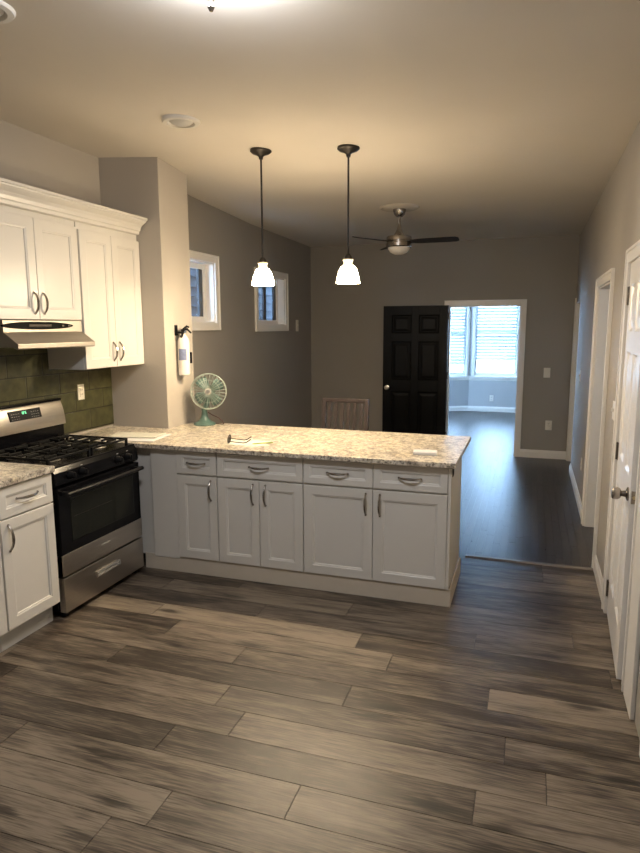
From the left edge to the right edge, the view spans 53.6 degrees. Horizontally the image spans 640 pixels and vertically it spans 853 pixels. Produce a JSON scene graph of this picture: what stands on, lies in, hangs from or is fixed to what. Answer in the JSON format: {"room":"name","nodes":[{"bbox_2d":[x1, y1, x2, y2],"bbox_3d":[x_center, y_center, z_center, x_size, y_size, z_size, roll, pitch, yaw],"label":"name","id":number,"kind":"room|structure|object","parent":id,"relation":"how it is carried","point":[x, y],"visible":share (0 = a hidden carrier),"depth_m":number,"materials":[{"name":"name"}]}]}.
{"room":"kitchen","nodes":[
{"label":"kitchen","id":0,"kind":"room"},
{"bbox_2d":[0,119,112,434],"bbox_3d":[-2.655,-0.195,2.460,0.150,3.150,5.800,3,9,18],"label":"wall","id":1,"kind":"structure","parent":0,"point":[27,157],"depth_m":4.36,"materials":[{"name":"grey paint"}]},
{"bbox_2d":[0,205,81,320],"bbox_3d":[-1.868,-0.987,3.910,0.367,0.653,0.784,3,9,18],"label":"upper cabinet","id":2,"kind":"object","parent":1,"relation":"attached to","point":[39,265],"visible":0.98,"depth_m":3.87,"materials":[{"name":"white paint"}]},
{"bbox_2d":[0,320,94,349],"bbox_3d":[-1.821,-0.582,3.994,0.417,0.170,0.695,3,9,18],"label":"range hood","id":3,"kind":"object","parent":2,"relation":"attached to","point":[16,334],"visible":1,"depth_m":3.88,"materials":[{"name":"metal"}]},
{"bbox_2d":[0,178,146,234],"bbox_3d":[-1.736,-1.413,4.168,0.419,0.118,1.480,3,9,18],"label":"crown molding","id":4,"kind":"structure","parent":2,"relation":"attached to","point":[13,194],"depth_m":4.02,"materials":[{"name":"white paint"}]},
{"bbox_2d":[0,348,113,434],"bbox_3d":[-2.055,-0.256,4.021,0.012,0.820,2.322,3,9,18],"label":"tiled wall","id":5,"kind":"structure","parent":1,"relation":"attached to","point":[26,375],"depth_m":4.56,"materials":[{"name":"green tile"}]},
{"bbox_2d":[77,384,84,399],"bbox_3d":[-1.797,-0.259,4.770,0.010,0.116,0.072,3,9,18],"label":"wall outlet","id":6,"kind":"object","parent":5,"relation":"attached to","point":[80,388],"visible":1,"depth_m":4.76,"materials":[{"name":"beige plastic"}]},
{"bbox_2d":[47,222,143,369],"bbox_3d":[-1.631,-0.933,4.639,0.367,0.987,0.692,3,9,18],"label":"upper cabinet","id":7,"kind":"object","parent":1,"relation":"attached to","point":[108,260],"visible":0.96,"depth_m":4.53,"materials":[{"name":"white paint"}]},
{"bbox_2d":[98,157,194,428],"bbox_3d":[-1.381,-0.632,5.204,0.520,3.150,0.425,3,9,18],"label":"wall pillar","id":8,"kind":"structure","parent":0,"point":[153,393],"depth_m":4.96,"materials":[{"name":"grey paint"}]},
{"bbox_2d":[174,325,191,374],"bbox_3d":[-1.091,-0.613,5.092,0.100,0.400,0.149,3,9,18],"label":"fire extinguisher","id":9,"kind":"object","parent":8,"relation":"attached to","point":[184,354],"visible":1,"depth_m":5.05,"materials":[{"name":"white paint"}]},
{"bbox_2d":[187,194,311,427],"bbox_3d":[-0.799,-0.955,7.237,0.140,3.150,3.850,3,9,18],"label":"wall","id":10,"kind":"structure","parent":0,"point":[266,375],"depth_m":7.07,"materials":[{"name":"beige paint"}]},
{"bbox_2d":[189,250,220,330],"bbox_3d":[-1.222,-1.249,5.855,0.166,0.719,0.984,3,9,18],"label":"window","id":11,"kind":"structure","parent":10,"relation":"in","point":[207,266],"depth_m":6.20,"materials":[{"name":"white paint"}]},
{"bbox_2d":[254,267,288,331],"bbox_3d":[-0.634,-1.505,7.611,0.166,0.714,0.994,3,9,18],"label":"window","id":12,"kind":"structure","parent":10,"relation":"in","point":[280,310],"depth_m":7.90,"materials":[{"name":"white paint"}]},
{"bbox_2d":[0,411,639,852],"bbox_3d":[1.122,0.801,6.098,5.204,0.080,15.300,3,9,18],"label":"floor","id":13,"kind":"structure","parent":0,"point":[168,711],"depth_m":2.85,"materials":[{"name":"grey wood"}]},
{"bbox_2d":[0,547,7,652],"bbox_3d":[-1.996,0.775,3.193,0.705,0.899,0.388,3,9,18],"label":"base cabinet","id":14,"kind":"object","parent":13,"relation":"on","point":[3,619],"visible":1,"depth_m":3.28,"materials":[{"name":"white paint"}]},
{"bbox_2d":[0,462,54,487],"bbox_3d":[-1.947,0.283,3.305,0.685,0.034,0.806,3,9,18],"label":"countertop","id":15,"kind":"structure","parent":14,"relation":"on","point":[10,473],"depth_m":3.46,"materials":[{"name":"beige stone"}]},
{"bbox_2d":[0,473,59,651],"bbox_3d":[-1.873,0.716,3.562,0.705,0.899,0.388,3,9,18],"label":"base cabinet","id":16,"kind":"object","parent":13,"relation":"on","point":[27,524],"visible":0.99,"depth_m":3.45,"materials":[{"name":"white paint"}]},
{"bbox_2d":[0,398,143,616],"bbox_3d":[-1.664,0.470,4.116,0.734,1.214,0.812,3,9,18],"label":"gas stove","id":17,"kind":"object","parent":13,"relation":"on","point":[96,489],"visible":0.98,"depth_m":4.03,"materials":[{"name":"silver metal"}]},
{"bbox_2d":[0,439,133,468],"bbox_3d":[-1.687,0.174,4.077,0.595,0.020,0.812,3,9,18],"label":"cooktop","id":18,"kind":"object","parent":17,"relation":"in","point":[86,458],"depth_m":3.99,"materials":[{"name":"black metal"}]},
{"bbox_2d":[133,448,180,558],"bbox_3d":[-1.328,0.477,4.811,0.926,0.780,0.598,3,9,18],"label":"base cabinet","id":19,"kind":"object","parent":13,"relation":"on","point":[158,478],"visible":0.29,"depth_m":4.44,"materials":[{"name":"white paint"}]},
{"bbox_2d":[176,450,219,560],"bbox_3d":[-0.751,0.510,4.588,0.305,0.780,0.623,3,9,18],"label":"base cabinet","id":20,"kind":"object","parent":13,"relation":"on","point":[197,485],"visible":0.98,"depth_m":4.33,"materials":[{"name":"white paint"}]},
{"bbox_2d":[217,453,303,571],"bbox_3d":[-0.313,0.531,4.444,0.613,0.780,0.623,3,9,18],"label":"base cabinet","id":21,"kind":"object","parent":13,"relation":"on","point":[261,498],"visible":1,"depth_m":4.18,"materials":[{"name":"white paint"}]},
{"bbox_2d":[321,398,368,430],"bbox_3d":[0.165,0.302,5.622,0.450,1.062,0.474,3,9,18],"label":"dining chair","id":22,"kind":"object","parent":13,"relation":"on","point":[348,401],"visible":0.23,"depth_m":5.75,"materials":[{"name":"brown wood"}]},
{"bbox_2d":[303,458,461,589],"bbox_3d":[0.424,0.565,4.207,0.934,0.780,0.633,3,9,18],"label":"base cabinet","id":23,"kind":"object","parent":13,"relation":"on","point":[399,524],"visible":0.97,"depth_m":3.94,"materials":[{"name":"white paint"}]},
{"bbox_2d":[65,422,470,468],"bbox_3d":[-0.384,0.092,4.614,2.819,0.032,1.038,3,9,18],"label":"countertop","id":24,"kind":"structure","parent":23,"relation":"on","point":[375,447],"depth_m":4.37,"materials":[{"name":"beige stone"}]},
{"bbox_2d":[99,434,171,441],"bbox_3d":[-1.337,0.077,4.605,0.420,0.006,0.300,2,9,12],"label":"paper towel","id":25,"kind":"object","parent":24,"relation":"on","point":[163,435],"visible":0.43,"depth_m":4.50,"materials":[{"name":"white paper"}]},
{"bbox_2d":[108,432,165,437],"bbox_3d":[-1.342,0.062,4.653,0.360,0.007,0.200,1,9,8],"label":"paper towel","id":26,"kind":"object","parent":25,"relation":"on","point":[119,434],"visible":0.96,"depth_m":4.62,"materials":[{"name":"white paper"}]},
{"bbox_2d":[190,373,226,425],"bbox_3d":[-0.899,-0.223,5.157,0.289,0.424,0.184,3,9,18],"label":"fan","id":27,"kind":"object","parent":24,"relation":"on","point":[208,395],"visible":1,"depth_m":5.14,"materials":[{"name":"green metal"}]},
{"bbox_2d":[223,439,269,445],"bbox_3d":[-0.504,0.112,4.374,0.285,0.003,0.200,2,9,14],"label":"paper sheet","id":28,"kind":"object","parent":24,"relation":"on","point":[250,443],"visible":0.81,"depth_m":4.34,"materials":[{"name":"white paper"}]},
{"bbox_2d":[227,434,251,442],"bbox_3d":[-0.555,0.084,4.380,0.161,0.053,0.130,-1,9,-4],"label":"eyeglasses","id":29,"kind":"object","parent":28,"relation":"on","point":[229,438],"visible":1,"depth_m":4.35,"materials":[{"name":"black metal"}]},
{"bbox_2d":[413,449,436,455],"bbox_3d":[0.656,0.160,3.950,0.146,0.030,0.060,2,9,13],"label":"folded cloth","id":30,"kind":"object","parent":24,"relation":"on","point":[415,451],"visible":1,"depth_m":3.93,"materials":[{"name":"fabric"}]},
{"bbox_2d":[145,552,450,606],"bbox_3d":[-0.226,1.004,4.215,2.157,0.114,0.008,3,9,18],"label":"board","id":31,"kind":"object","parent":23,"relation":"attached to","point":[354,586],"visible":1,"depth_m":4.17,"materials":[{"name":"white wood"}]},
{"bbox_2d":[449,557,460,605],"bbox_3d":[0.884,1.010,4.155,0.012,0.112,0.575,3,9,18],"label":"board","id":32,"kind":"object","parent":23,"relation":"attached to","point":[454,581],"visible":1,"depth_m":4.12,"materials":[{"name":"white wood"}]},
{"bbox_2d":[465,554,592,570],"bbox_3d":[1.520,0.989,4.618,0.898,0.007,0.044,3,9,18],"label":"trim","id":33,"kind":"structure","parent":13,"relation":"on","point":[466,555],"depth_m":4.60,"materials":[{"name":"wood"}]},
{"bbox_2d":[0,0,639,246],"bbox_3d":[0.337,-1.837,3.329,5.200,0.400,10.200,3,9,18],"label":"ceiling","id":34,"kind":"structure","parent":0,"point":[496,119],"depth_m":3.26,"materials":[{"name":"paint"}]},
{"bbox_2d":[0,0,15,23],"bbox_3d":[-1.276,-1.583,2.401,0.224,0.042,0.224,3,9,18],"label":"recessed light","id":35,"kind":"object","parent":34,"relation":"in","point":[7,13],"visible":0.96,"depth_m":2.42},
{"bbox_2d":[161,114,199,128],"bbox_3d":[-0.817,-1.793,3.728,0.224,0.042,0.224,3,9,18],"label":"recessed light","id":36,"kind":"object","parent":34,"relation":"in","point":[179,121],"visible":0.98,"depth_m":3.69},
{"bbox_2d":[207,0,214,11],"bbox_3d":[-0.348,-1.401,2.011,0.264,0.157,0.264,3,9,18],"label":"dome ceiling light","id":37,"kind":"object","parent":34,"relation":"attached to","point":[210,6],"visible":1,"depth_m":2.02,"materials":[{"name":"white glass"}]},
{"bbox_2d":[250,147,273,285],"bbox_3d":[-0.401,-1.441,4.386,0.160,0.906,0.160,3,9,18],"label":"pendant light","id":38,"kind":"object","parent":34,"relation":"hanging from","point":[262,276],"visible":1,"depth_m":4.38,"materials":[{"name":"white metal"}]},
{"bbox_2d":[336,144,359,283],"bbox_3d":[0.187,-1.395,4.196,0.160,0.870,0.160,3,9,18],"label":"pendant light","id":39,"kind":"object","parent":34,"relation":"hanging from","point":[348,274],"visible":1,"depth_m":4.19,"materials":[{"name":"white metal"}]},
{"bbox_2d":[352,203,458,254],"bbox_3d":[0.862,-1.853,5.994,0.910,0.438,1.006,3,9,18],"label":"ceiling fan","id":40,"kind":"object","parent":34,"relation":"hanging from","point":[399,243],"visible":1,"depth_m":5.94,"materials":[{"name":"paint"}]},
{"bbox_2d":[311,235,579,450],"bbox_3d":[1.992,-1.148,8.392,5.050,3.150,0.130,3,9,18],"label":"wall","id":41,"kind":"structure","parent":0,"point":[347,319],"depth_m":8.32,"materials":[{"name":"beige paint"}]},
{"bbox_2d":[382,305,449,434],"bbox_3d":[1.268,-0.626,8.513,0.875,1.962,0.104,3,9,18],"label":"door","id":42,"kind":"structure","parent":41,"relation":"in","point":[415,338],"depth_m":8.51,"materials":[{"name":"black paint"}]},
{"bbox_2d":[444,299,526,456],"bbox_3d":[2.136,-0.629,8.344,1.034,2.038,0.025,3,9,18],"label":"trim","id":43,"kind":"structure","parent":41,"relation":"attached to","point":[523,302],"depth_m":8.20,"materials":[{"name":"white paint"}]},
{"bbox_2d":[520,449,565,459],"bbox_3d":[2.908,0.362,8.247,0.583,0.105,0.016,3,9,18],"label":"baseboard","id":44,"kind":"structure","parent":41,"relation":"attached to","point":[546,454],"depth_m":8.24,"materials":[{"name":"white paint"}]},
{"bbox_2d":[543,368,549,377],"bbox_3d":[2.896,-0.685,8.084,0.080,0.125,0.018,3,9,18],"label":"light switch","id":45,"kind":"object","parent":41,"relation":"attached to","point":[546,370],"visible":1,"depth_m":8.09,"materials":[{"name":"beige plastic"}]},
{"bbox_2d":[545,420,551,429],"bbox_3d":[2.943,-0.012,8.160,0.080,0.125,0.045,3,9,18],"label":"wall outlet","id":46,"kind":"object","parent":41,"relation":"attached to","point":[548,424],"visible":1,"depth_m":8.17,"materials":[{"name":"beige plastic"}]},
{"bbox_2d":[449,307,470,405],"bbox_3d":[2.591,-1.732,12.729,0.834,2.950,0.120,-1,9,-3],"label":"wall","id":47,"kind":"structure","parent":0,"point":[459,389],"depth_m":12.84,"materials":[{"name":"blue paint"}]},
{"bbox_2d":[449,406,467,410],"bbox_3d":[2.600,-0.364,12.876,0.834,0.100,0.016,-1,9,-3],"label":"baseboard","id":48,"kind":"structure","parent":47,"relation":"attached to","point":[451,408],"depth_m":12.88,"materials":[{"name":"white paint"}]},
{"bbox_2d":[450,376,468,379],"bbox_3d":[2.598,-0.972,12.765,0.874,0.087,0.045,-1,9,-3],"label":"trim","id":49,"kind":"structure","parent":47,"relation":"attached to","point":[451,377],"depth_m":12.77,"materials":[{"name":"white paint"}]},
{"bbox_2d":[450,307,470,375],"bbox_3d":[2.617,-1.899,12.685,0.744,1.768,0.118,-1,9,-3],"label":"window","id":50,"kind":"structure","parent":47,"relation":"in","point":[462,373],"depth_m":12.72,"materials":[{"name":"white paint"}]},
{"bbox_2d":[450,307,466,364],"bbox_3d":[2.617,-1.980,12.659,0.614,1.480,0.040,-1,9,-3],"label":"window blind","id":51,"kind":"object","parent":50,"relation":"attached to","point":[458,322],"visible":0.34,"depth_m":12.69,"materials":[{"name":"grey plastic"}]},
{"bbox_2d":[468,307,516,412],"bbox_3d":[3.505,-1.714,12.589,1.002,2.950,0.120,3,9,18],"label":"wall","id":52,"kind":"structure","parent":0,"point":[504,392],"depth_m":12.70,"materials":[{"name":"blue paint"}]},
{"bbox_2d":[468,406,515,412],"bbox_3d":[3.489,-0.346,12.739,1.002,0.100,0.016,3,9,18],"label":"baseboard","id":53,"kind":"structure","parent":52,"relation":"attached to","point":[470,408],"depth_m":12.74,"materials":[{"name":"white paint"}]},
{"bbox_2d":[469,376,516,380],"bbox_3d":[3.482,-0.955,12.630,1.042,0.087,0.045,3,9,18],"label":"trim","id":54,"kind":"structure","parent":52,"relation":"attached to","point":[484,378],"depth_m":12.63,"materials":[{"name":"white paint"}]},
{"bbox_2d":[471,306,519,376],"bbox_3d":[3.495,-1.880,12.546,0.915,1.768,0.118,3,9,18],"label":"window","id":55,"kind":"structure","parent":52,"relation":"in","point":[474,372],"depth_m":12.64,"materials":[{"name":"white paint"}]},
{"bbox_2d":[475,306,517,360],"bbox_3d":[3.491,-2.006,12.514,0.785,1.390,0.040,3,9,18],"label":"window blind","id":56,"kind":"object","parent":55,"relation":"attached to","point":[484,331],"visible":0.63,"depth_m":12.54,"materials":[{"name":"grey plastic"}]},
{"bbox_2d":[568,121,639,739],"bbox_3d":[1.675,-0.333,3.225,0.140,3.150,10.000,3,9,18],"label":"wall","id":57,"kind":"structure","parent":0,"point":[612,227],"depth_m":4.38,"materials":[{"name":"grey paint"}]},
{"bbox_2d":[566,298,576,460],"bbox_3d":[3.154,-0.573,7.955,0.018,2.040,0.070,3,9,18],"label":"trim","id":58,"kind":"structure","parent":57,"relation":"attached to","point":[575,298],"depth_m":7.92,"materials":[{"name":"white paint"}]},
{"bbox_2d":[568,301,579,460],"bbox_3d":[3.092,-0.490,7.610,0.085,1.985,0.640,3,9,18],"label":"trim","id":59,"kind":"structure","parent":57,"relation":"attached to","point":[578,303],"depth_m":7.90,"materials":[{"name":"white paint"}]},
{"bbox_2d":[569,463,581,518],"bbox_3d":[2.618,0.639,6.493,0.016,0.105,2.090,3,9,18],"label":"baseboard","id":60,"kind":"structure","parent":57,"relation":"attached to","point":[574,484],"depth_m":6.36,"materials":[{"name":"white paint"}]},
{"bbox_2d":[581,268,614,567],"bbox_3d":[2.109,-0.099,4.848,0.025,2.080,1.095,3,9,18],"label":"trim","id":61,"kind":"structure","parent":57,"relation":"attached to","point":[609,276],"depth_m":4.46,"materials":[{"name":"white paint"}]},
{"bbox_2d":[593,555,602,602],"bbox_3d":[1.839,1.008,4.170,0.016,0.105,0.675,3,9,18],"label":"baseboard","id":62,"kind":"structure","parent":57,"relation":"attached to","point":[596,568],"depth_m":4.20,"materials":[{"name":"white paint"}]},
{"bbox_2d":[611,401,614,420],"bbox_3d":[1.798,-0.096,3.889,0.018,0.116,0.116,3,9,18],"label":"light switch","id":63,"kind":"object","parent":57,"relation":"attached to","point":[613,408],"visible":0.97,"depth_m":3.87,"materials":[{"name":"beige plastic"}]},
{"bbox_2d":[601,240,639,691],"bbox_3d":[1.576,0.134,3.258,0.025,2.119,0.948,3,9,18],"label":"trim","id":64,"kind":"structure","parent":57,"relation":"attached to","point":[633,252],"depth_m":3.58,"materials":[{"name":"white paint"}]},
{"bbox_2d":[606,257,639,679],"bbox_3d":[1.551,0.165,3.275,0.110,2.020,0.805,3,10,21],"label":"door","id":65,"kind":"structure","parent":57,"relation":"in","point":[627,448],"depth_m":3.16,"materials":[{"name":"white paint"}]},
{"bbox_2d":[623,482,639,719],"bbox_3d":[1.392,0.222,2.701,0.020,2.120,0.205,3,9,18],"label":"trim","id":66,"kind":"structure","parent":57,"relation":"attached to","point":[633,641],"depth_m":2.77,"materials":[{"name":"white paint"}]},
{"label":"outside","id":67,"kind":"structure","parent":0,"visible":0},
{"bbox_2d":[190,268,271,319],"bbox_3d":[-1.286,-2.702,7.256,0.035,6.600,4.800,3,9,18],"label":"wall","id":68,"kind":"structure","parent":67,"point":[193,280],"depth_m":8.71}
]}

